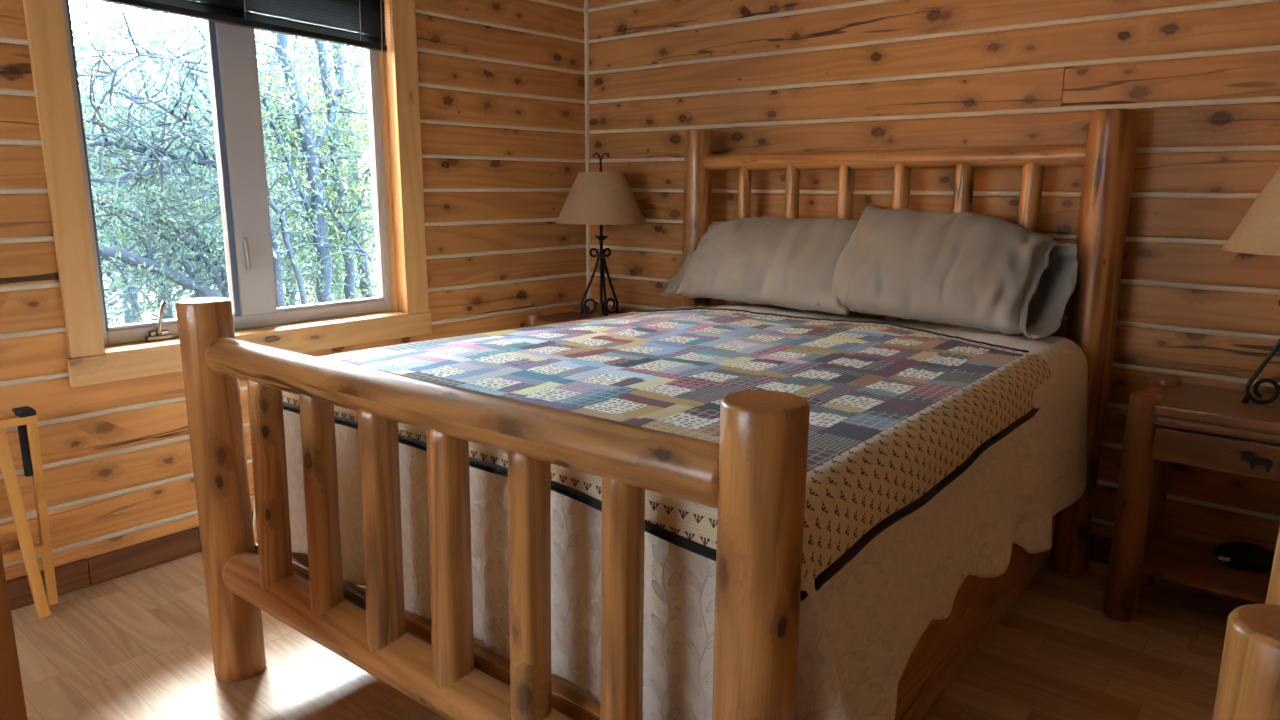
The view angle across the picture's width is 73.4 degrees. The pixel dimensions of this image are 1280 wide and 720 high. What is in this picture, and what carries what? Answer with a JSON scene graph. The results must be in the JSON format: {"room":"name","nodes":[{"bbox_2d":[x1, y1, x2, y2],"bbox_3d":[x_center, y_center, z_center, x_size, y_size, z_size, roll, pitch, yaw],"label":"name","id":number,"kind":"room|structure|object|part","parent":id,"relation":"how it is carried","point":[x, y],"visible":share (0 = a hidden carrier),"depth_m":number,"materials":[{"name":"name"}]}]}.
{"room":"log cabin bedroom","nodes":[
{"label":"log cabin bedroom","id":0,"kind":"room"},
{"bbox_2d":[0,0,586,580],"bbox_3d":[-1.994,-0.420,2.515,0.152,2.410,5.470,10,15,39],"label":"wall","id":1,"kind":"structure","parent":0,"point":[502,82],"depth_m":3.59,"materials":[{"name":"brown wood"}]},
{"bbox_2d":[6,511,253,609],"bbox_3d":[-1.952,0.729,2.676,0.018,0.094,5.180,10,15,39],"label":"baseboard","id":2,"kind":"structure","parent":1,"relation":"attached to","point":[79,574],"depth_m":2.88,"materials":[{"name":"brown wood"}]},
{"bbox_2d":[23,0,431,387],"bbox_3d":[-1.409,-0.761,3.128,0.180,1.502,1.372,10,15,39],"label":"window","id":3,"kind":"structure","parent":1,"relation":"in","point":[99,353],"depth_m":3.15,"materials":[{"name":"brown wood"}]},
{"bbox_3d":[-1.761,-0.703,2.603,0.022,1.408,0.097,10,15,39],"label":"casing","id":4,"kind":"part","parent":3,"relation":"part of","materials":[{"name":"brown wood"}]},
{"bbox_3d":[-1.675,-0.086,2.991,0.026,0.031,0.085,10,15,39],"label":"crank handle","id":5,"kind":"part","parent":3,"relation":"part of","materials":[{"name":"beige metal"}]},
{"bbox_3d":[-1.659,-0.143,2.981,0.026,0.124,0.048,10,15,39],"label":"crank lever","id":6,"kind":"part","parent":3,"relation":"part of","materials":[{"name":"beige metal"}]},
{"bbox_3d":[-1.663,-0.734,2.933,0.005,1.218,0.433,10,15,39],"label":"pane","id":7,"kind":"part","parent":3,"relation":"part of","materials":[{"name":"clear glass"}]},
{"bbox_2d":[96,0,386,51],"bbox_3d":[-1.388,-1.290,3.001,0.044,0.296,1.149,10,15,39],"label":"blind","id":8,"kind":"object","parent":3,"relation":"attached to","point":[354,23],"visible":1,"depth_m":3.16,"materials":[{"name":"black plastic"}]},
{"bbox_3d":[-1.024,-1.329,3.401,0.004,0.215,0.005,10,13,39],"label":"pull cord","id":9,"kind":"part","parent":8,"relation":"part of","materials":[{"name":"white plastic"}]},
{"bbox_3d":[-1.455,-0.397,3.181,0.021,0.115,0.017,4,12,17],"label":"latch lever","id":10,"kind":"part","parent":3,"relation":"part of","materials":[{"name":"beige metal"}]},
{"bbox_3d":[-1.408,-0.113,3.249,0.160,0.016,1.153,10,15,39],"label":"sill","id":11,"kind":"part","parent":3,"relation":"part of","materials":[{"name":"brown wood"}]},
{"bbox_3d":[-0.952,-0.891,3.540,0.022,1.408,0.109,10,15,39],"label":"casing","id":12,"kind":"part","parent":3,"relation":"part of","materials":[{"name":"brown wood"}]},
{"bbox_2d":[11,552,1260,719],"bbox_3d":[-0.362,1.095,1.404,4.450,0.100,5.480,10,15,39],"label":"floor","id":13,"kind":"structure","parent":0,"point":[137,645],"depth_m":2.39,"materials":[{"name":"laminate"}]},
{"bbox_2d":[0,543,27,719],"bbox_3d":[-1.299,0.583,1.395,0.456,0.900,0.410,10,15,39],"label":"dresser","id":14,"kind":"object","parent":13,"relation":"on","point":[12,701],"visible":1,"depth_m":1.37,"materials":[{"name":"brown wood"}]},
{"bbox_2d":[0,406,57,618],"bbox_3d":[-2.011,0.502,2.405,0.107,0.644,0.609,10,15,39],"label":"luggage rack","id":15,"kind":"object","parent":13,"relation":"on","point":[26,419],"visible":1,"depth_m":2.57,"materials":[{"name":"brown wood"}]},
{"bbox_3d":[-2.036,0.206,2.336,0.030,0.026,0.560,10,15,39],"label":"rail","id":16,"kind":"part","parent":15,"relation":"part of","materials":[{"name":"brown wood"}]},
{"bbox_3d":[-1.970,0.212,2.358,0.028,0.026,0.536,10,15,39],"label":"rail","id":17,"kind":"part","parent":15,"relation":"part of","materials":[{"name":"brown wood"}]},
{"bbox_3d":[-1.831,0.473,2.632,0.088,0.611,0.025,11,16,43],"label":"leg","id":18,"kind":"part","parent":15,"relation":"part of","materials":[{"name":"brown wood"}]},
{"bbox_2d":[526,305,616,326],"bbox_3d":[-0.175,0.144,4.037,0.665,0.712,0.407,10,15,39],"label":"nightstand","id":19,"kind":"object","parent":13,"relation":"on","point":[533,318],"visible":0.08,"depth_m":4.02,"materials":[{"name":"brown wood"}]},
{"bbox_3d":[-0.493,0.129,4.106,0.089,0.712,0.089,10,15,39],"label":"leg","id":20,"kind":"part","parent":19,"relation":"part of","materials":[{"name":"brown wood"}]},
{"bbox_3d":[-0.292,0.082,4.339,0.088,0.712,0.089,10,15,39],"label":"leg","id":21,"kind":"part","parent":19,"relation":"part of","materials":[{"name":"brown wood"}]},
{"bbox_2d":[556,152,646,315],"bbox_3d":[-0.183,-0.587,4.051,0.428,0.763,0.428,3,12,15],"label":"table lamp","id":22,"kind":"object","parent":19,"relation":"on","point":[600,198],"visible":0.99,"depth_m":3.90,"materials":[{"name":"beige fabric"}]},
{"bbox_3d":[-0.242,-0.375,4.111,0.105,0.323,0.018,3,12,15],"label":"scroll leg","id":23,"kind":"part","parent":22,"relation":"part of","materials":[{"name":"black metal"}]},
{"bbox_3d":[-0.182,-0.759,4.016,0.422,0.226,0.422,3,12,15],"label":"lamp shade","id":24,"kind":"part","parent":22,"relation":"part of","materials":[{"name":"beige fabric"}]},
{"bbox_3d":[-0.183,-0.473,4.075,0.015,0.415,0.015,3,12,15],"label":"stem","id":25,"kind":"part","parent":22,"relation":"part of","materials":[{"name":"black metal"}]},
{"bbox_3d":[-0.167,-0.360,4.039,0.017,0.323,0.104,-2,12,-13],"label":"scroll leg","id":26,"kind":"part","parent":22,"relation":"part of","materials":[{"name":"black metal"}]},
{"bbox_3d":[-0.140,-0.380,4.136,0.017,0.323,0.104,11,16,42],"label":"scroll leg","id":27,"kind":"part","parent":22,"relation":"part of","materials":[{"name":"black metal"}]},
{"bbox_2d":[175,109,1139,719],"bbox_3d":[0.212,0.028,2.537,1.749,1.543,2.292,9,15,37],"label":"bed","id":28,"kind":"object","parent":13,"relation":"on","point":[755,477],"visible":0.7,"depth_m":1.77,"materials":[{"name":"brown wood"}]},
{"bbox_3d":[-1.091,0.349,2.249,0.133,1.019,0.128,9,15,37],"label":"foot post","id":29,"kind":"part","parent":28,"relation":"part of","materials":[{"name":"brown wood"}]},
{"bbox_3d":[-0.385,0.414,3.090,0.050,0.160,2.050,9,15,37],"label":"rail","id":30,"kind":"part","parent":28,"relation":"part of","materials":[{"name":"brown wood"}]},
{"bbox_3d":[-0.464,0.648,1.800,1.530,0.114,0.110,9,15,37],"label":"rail","id":31,"kind":"part","parent":28,"relation":"part of","materials":[{"name":"brown wood"}]},
{"bbox_3d":[-0.460,0.078,1.686,1.530,0.099,0.093,9,15,37],"label":"foot rail","id":32,"kind":"part","parent":28,"relation":"part of","materials":[{"name":"brown wood"}]},
{"bbox_3d":[0.250,-0.239,3.859,0.128,1.538,0.128,9,15,37],"label":"head post","id":33,"kind":"part","parent":28,"relation":"part of","materials":[{"name":"brown wood"}]},
{"bbox_3d":[0.168,0.553,1.277,0.122,1.018,0.122,9,15,37],"label":"foot post","id":34,"kind":"part","parent":28,"relation":"part of","materials":[{"name":"brown wood"}]},
{"bbox_3d":[0.876,-0.758,3.245,1.535,0.072,0.071,9,15,37],"label":"head rail","id":35,"kind":"part","parent":28,"relation":"part of","materials":[{"name":"brown wood"}]},
{"bbox_3d":[0.792,0.675,2.195,0.050,0.305,2.050,9,15,37],"label":"rail","id":36,"kind":"part","parent":28,"relation":"part of","materials":[{"name":"brown wood"}]},
{"bbox_3d":[1.494,-0.035,2.873,0.159,1.543,0.160,9,15,37],"label":"head post","id":37,"kind":"part","parent":28,"relation":"part of","materials":[{"name":"brown wood"}]},
{"bbox_3d":[0.219,0.212,2.593,1.460,0.440,1.955,9,15,37],"label":"mattress","id":38,"kind":"object","parent":28,"relation":"on","visible":0},
{"bbox_2d":[253,304,1087,719],"bbox_3d":[0.260,0.282,2.505,1.939,0.602,2.046,9,15,37],"label":"sheet","id":39,"kind":"object","parent":38,"relation":"on","point":[859,632],"visible":0.27,"depth_m":1.74,"materials":[{"name":"beige fabric"}]},
{"bbox_2d":[282,308,1050,600],"bbox_3d":[0.121,0.062,2.434,1.673,0.180,1.741,9,15,37],"label":"patchwork quilt","id":40,"kind":"object","parent":39,"relation":"on","point":[898,413],"visible":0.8,"depth_m":2.06,"materials":[{"name":"multicoloured fabric"}]},
{"bbox_2d":[659,216,858,314],"bbox_3d":[0.510,-0.403,3.457,0.882,0.344,0.375,9,15,37],"label":"pillow","id":41,"kind":"object","parent":39,"relation":"on","point":[778,261],"visible":0.84,"depth_m":3.34,"materials":[{"name":"grey fabric"}]},
{"bbox_2d":[815,204,1078,338],"bbox_3d":[1.074,-0.333,3.000,0.817,0.399,0.387,10,15,41],"label":"pillow","id":42,"kind":"object","parent":39,"relation":"on","point":[967,269],"visible":0.99,"depth_m":2.88,"materials":[{"name":"grey fabric"}]},
{"bbox_2d":[1103,374,1279,621],"bbox_3d":[1.803,0.461,2.523,0.666,0.712,0.407,10,15,39],"label":"nightstand","id":43,"kind":"object","parent":13,"relation":"on","point":[1172,420],"visible":0.99,"depth_m":2.52,"materials":[{"name":"brown wood"}]},
{"bbox_3d":[1.484,0.446,2.591,0.089,0.712,0.088,10,15,39],"label":"leg","id":44,"kind":"part","parent":43,"relation":"part of","materials":[{"name":"brown wood"}]},
{"bbox_3d":[1.685,0.399,2.824,0.089,0.712,0.089,10,15,39],"label":"leg","id":45,"kind":"part","parent":43,"relation":"part of","materials":[{"name":"brown wood"}]},
{"bbox_2d":[1137,532,1270,603],"bbox_3d":[1.801,0.636,2.558,0.565,0.020,0.350,10,15,39],"label":"shelf","id":46,"kind":"object","parent":43,"relation":"attached to","point":[1189,561],"depth_m":2.57,"materials":[{"name":"brown wood"}]},
{"bbox_3d":[1.788,0.250,2.462,0.497,0.097,0.334,10,15,39],"label":"drawer","id":47,"kind":"part","parent":43,"relation":"part of","materials":[{"name":"brown wood"}]},
{"bbox_2d":[1213,542,1274,570],"bbox_3d":[1.827,0.589,2.580,0.185,0.065,0.127,7,13,28],"label":"pouch","id":48,"kind":"object","parent":43,"relation":"on","point":[1250,556],"visible":0.94,"depth_m":2.55,"materials":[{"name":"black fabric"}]},
{"bbox_2d":[1220,167,1279,403],"bbox_3d":[1.850,-0.236,2.372,0.428,0.763,0.428,7,13,30],"label":"table lamp","id":49,"kind":"object","parent":43,"relation":"on","point":[1258,232],"visible":1,"depth_m":2.34,"materials":[{"name":"beige fabric"}]},
{"bbox_3d":[1.851,-0.408,2.337,0.422,0.226,0.422,7,13,30],"label":"lamp shade","id":50,"kind":"part","parent":49,"relation":"part of","materials":[{"name":"beige fabric"}]},
{"bbox_3d":[1.797,-0.027,2.446,0.105,0.323,0.018,7,13,30],"label":"scroll leg","id":51,"kind":"part","parent":49,"relation":"part of","materials":[{"name":"black metal"}]},
{"bbox_3d":[1.673,0.274,2.334,0.074,0.047,0.013,10,15,39],"label":"moose knob","id":52,"kind":"part","parent":43,"relation":"part of","materials":[{"name":"black metal"}]},
{"bbox_2d":[1213,528,1279,719],"bbox_3d":[0.999,0.681,0.961,0.616,0.901,0.607,10,15,39],"label":"chair","id":53,"kind":"object","parent":13,"relation":"on","point":[1248,688],"visible":1,"depth_m":0.85,"materials":[{"name":"brown wood"}]},
{"bbox_3d":[0.644,0.694,0.938,0.108,0.880,0.108,10,15,39],"label":"post","id":54,"kind":"part","parent":53,"relation":"part of","materials":[{"name":"brown wood"}]},
{"bbox_3d":[0.972,0.610,1.307,0.114,0.901,0.104,10,15,39],"label":"post","id":55,"kind":"part","parent":53,"relation":"part of","materials":[{"name":"brown wood"}]},
{"bbox_2d":[584,0,1279,550],"bbox_3d":[1.359,-0.533,3.141,4.450,2.410,0.166,10,15,39],"label":"wall","id":56,"kind":"structure","parent":0,"point":[1202,77],"depth_m":3.02,"materials":[{"name":"brown wood"}]},
{"bbox_2d":[1089,534,1111,563],"bbox_3d":[1.312,0.615,3.310,4.132,0.093,0.018,10,15,39],"label":"baseboard","id":57,"kind":"structure","parent":56,"relation":"attached to","point":[1100,546],"depth_m":3.04,"materials":[{"name":"brown wood"}]},
{"label":"outside","id":58,"kind":"structure","parent":0,"visible":0},
{"bbox_2d":[106,212,377,325],"bbox_3d":[-23.243,-2.544,23.889,59.820,0.250,90.000,10,15,39],"label":"ground","id":59,"kind":"structure","parent":58,"point":[146,315],"depth_m":15.45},
{"bbox_2d":[81,18,209,290],"bbox_3d":[-9.179,-2.628,12.828,5.834,4.593,4.670,10,15,39],"label":"tree","id":60,"kind":"object","parent":59,"relation":"on","point":[96,18],"visible":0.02,"depth_m":12.13,"materials":[{"name":"grey plant"}]},
{"bbox_2d":[72,1,270,321],"bbox_3d":[-7.971,-2.532,11.404,6.194,4.958,4.703,10,15,39],"label":"tree","id":61,"kind":"object","parent":59,"relation":"on","point":[93,3],"visible":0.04,"depth_m":10.99,"materials":[{"name":"grey plant"}]},
{"bbox_2d":[74,26,285,323],"bbox_3d":[-7.042,-2.200,11.162,5.997,4.403,4.447,6,13,28],"label":"tree","id":62,"kind":"object","parent":59,"relation":"on","point":[133,309],"visible":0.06,"depth_m":10.77,"materials":[{"name":"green plant"}]},
{"bbox_2d":[80,36,283,322],"bbox_3d":[-7.641,-2.413,12.471,5.693,4.318,4.582,4,12,20],"label":"tree","id":63,"kind":"object","parent":59,"relation":"on","point":[167,316],"visible":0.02,"depth_m":12.18,"materials":[{"name":"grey plant"}]},
{"bbox_2d":[93,61,297,320],"bbox_3d":[-8.089,-2.693,14.193,6.218,4.177,4.566,10,15,39],"label":"tree","id":64,"kind":"object","parent":59,"relation":"on","point":[123,61],"visible":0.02,"depth_m":13.35,"materials":[{"name":"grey plant"}]},
{"bbox_2d":[103,171,295,307],"bbox_3d":[-11.953,-2.754,16.772,5.800,3.100,8.600,10,15,39],"label":"tree","id":65,"kind":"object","parent":59,"relation":"on","point":[107,278],"visible":0.02,"depth_m":16.22,"materials":[{"name":"white"}]},
{"bbox_2d":[70,0,363,307],"bbox_3d":[-3.890,-0.999,6.682,3.232,3.864,3.024,10,15,39],"label":"tree","id":66,"kind":"object","parent":59,"relation":"on","point":[113,146],"visible":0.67,"depth_m":6.08,"materials":[{"name":"grey plant"}]},
{"bbox_2d":[90,65,358,325],"bbox_3d":[-4.217,-0.760,7.085,3.653,3.233,2.932,10,15,39],"label":"tree","id":67,"kind":"object","parent":59,"relation":"on","point":[143,262],"visible":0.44,"depth_m":6.69,"materials":[{"name":"grey plant"}]},
{"bbox_2d":[94,4,364,325],"bbox_3d":[-6.492,-2.890,12.703,4.733,5.162,6.511,-4,12,-22],"label":"tree","id":68,"kind":"object","parent":59,"relation":"on","point":[120,14],"visible":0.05,"depth_m":11.79,"materials":[{"name":"grey plant"}]},
{"bbox_2d":[121,12,374,306],"bbox_3d":[-3.131,-1.520,7.977,2.662,4.386,3.380,-6,13,-29],"label":"tree","id":69,"kind":"object","parent":59,"relation":"on","point":[323,254],"visible":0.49,"depth_m":7.67,"materials":[{"name":"grey plant"}]},
{"bbox_2d":[105,32,390,310],"bbox_3d":[-3.433,-1.901,8.502,3.123,4.922,3.184,10,15,39],"label":"tree","id":70,"kind":"object","parent":59,"relation":"on","point":[349,287],"visible":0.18,"depth_m":8.38,"materials":[{"name":"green plant"}]},
{"bbox_2d":[141,107,375,305],"bbox_3d":[-3.023,-0.573,7.116,2.168,2.865,1.931,10,15,39],"label":"tree","id":71,"kind":"object","parent":59,"relation":"on","point":[277,212],"visible":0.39,"depth_m":6.72,"materials":[{"name":"grey plant"}]},
{"bbox_2d":[147,19,376,306],"bbox_3d":[-6.427,-3.722,15.152,7.302,5.834,4.070,10,15,39],"label":"tree","id":72,"kind":"object","parent":59,"relation":"on","point":[292,297],"visible":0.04,"depth_m":14.37,"materials":[{"name":"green plant"}]},
{"bbox_2d":[212,30,377,303],"bbox_3d":[-6.078,-3.858,15.839,5.861,7.178,4.753,10,15,39],"label":"tree","id":73,"kind":"object","parent":59,"relation":"on","point":[358,60],"visible":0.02,"depth_m":15.03,"materials":[{"name":"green plant"}]},
{"bbox_2d":[214,29,377,304],"bbox_3d":[-3.571,-2.053,9.621,2.602,4.778,3.046,-8,14,-36],"label":"tree","id":74,"kind":"object","parent":59,"relation":"on","point":[334,46],"visible":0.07,"depth_m":9.31,"materials":[{"name":"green plant"}]},
{"bbox_2d":[284,44,391,310],"bbox_3d":[-5.936,-4.190,15.617,6.049,6.557,5.031,2,12,9],"label":"tree","id":75,"kind":"object","parent":59,"relation":"on","point":[374,259],"visible":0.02,"depth_m":15.23,"materials":[{"name":"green plant"}]}
]}

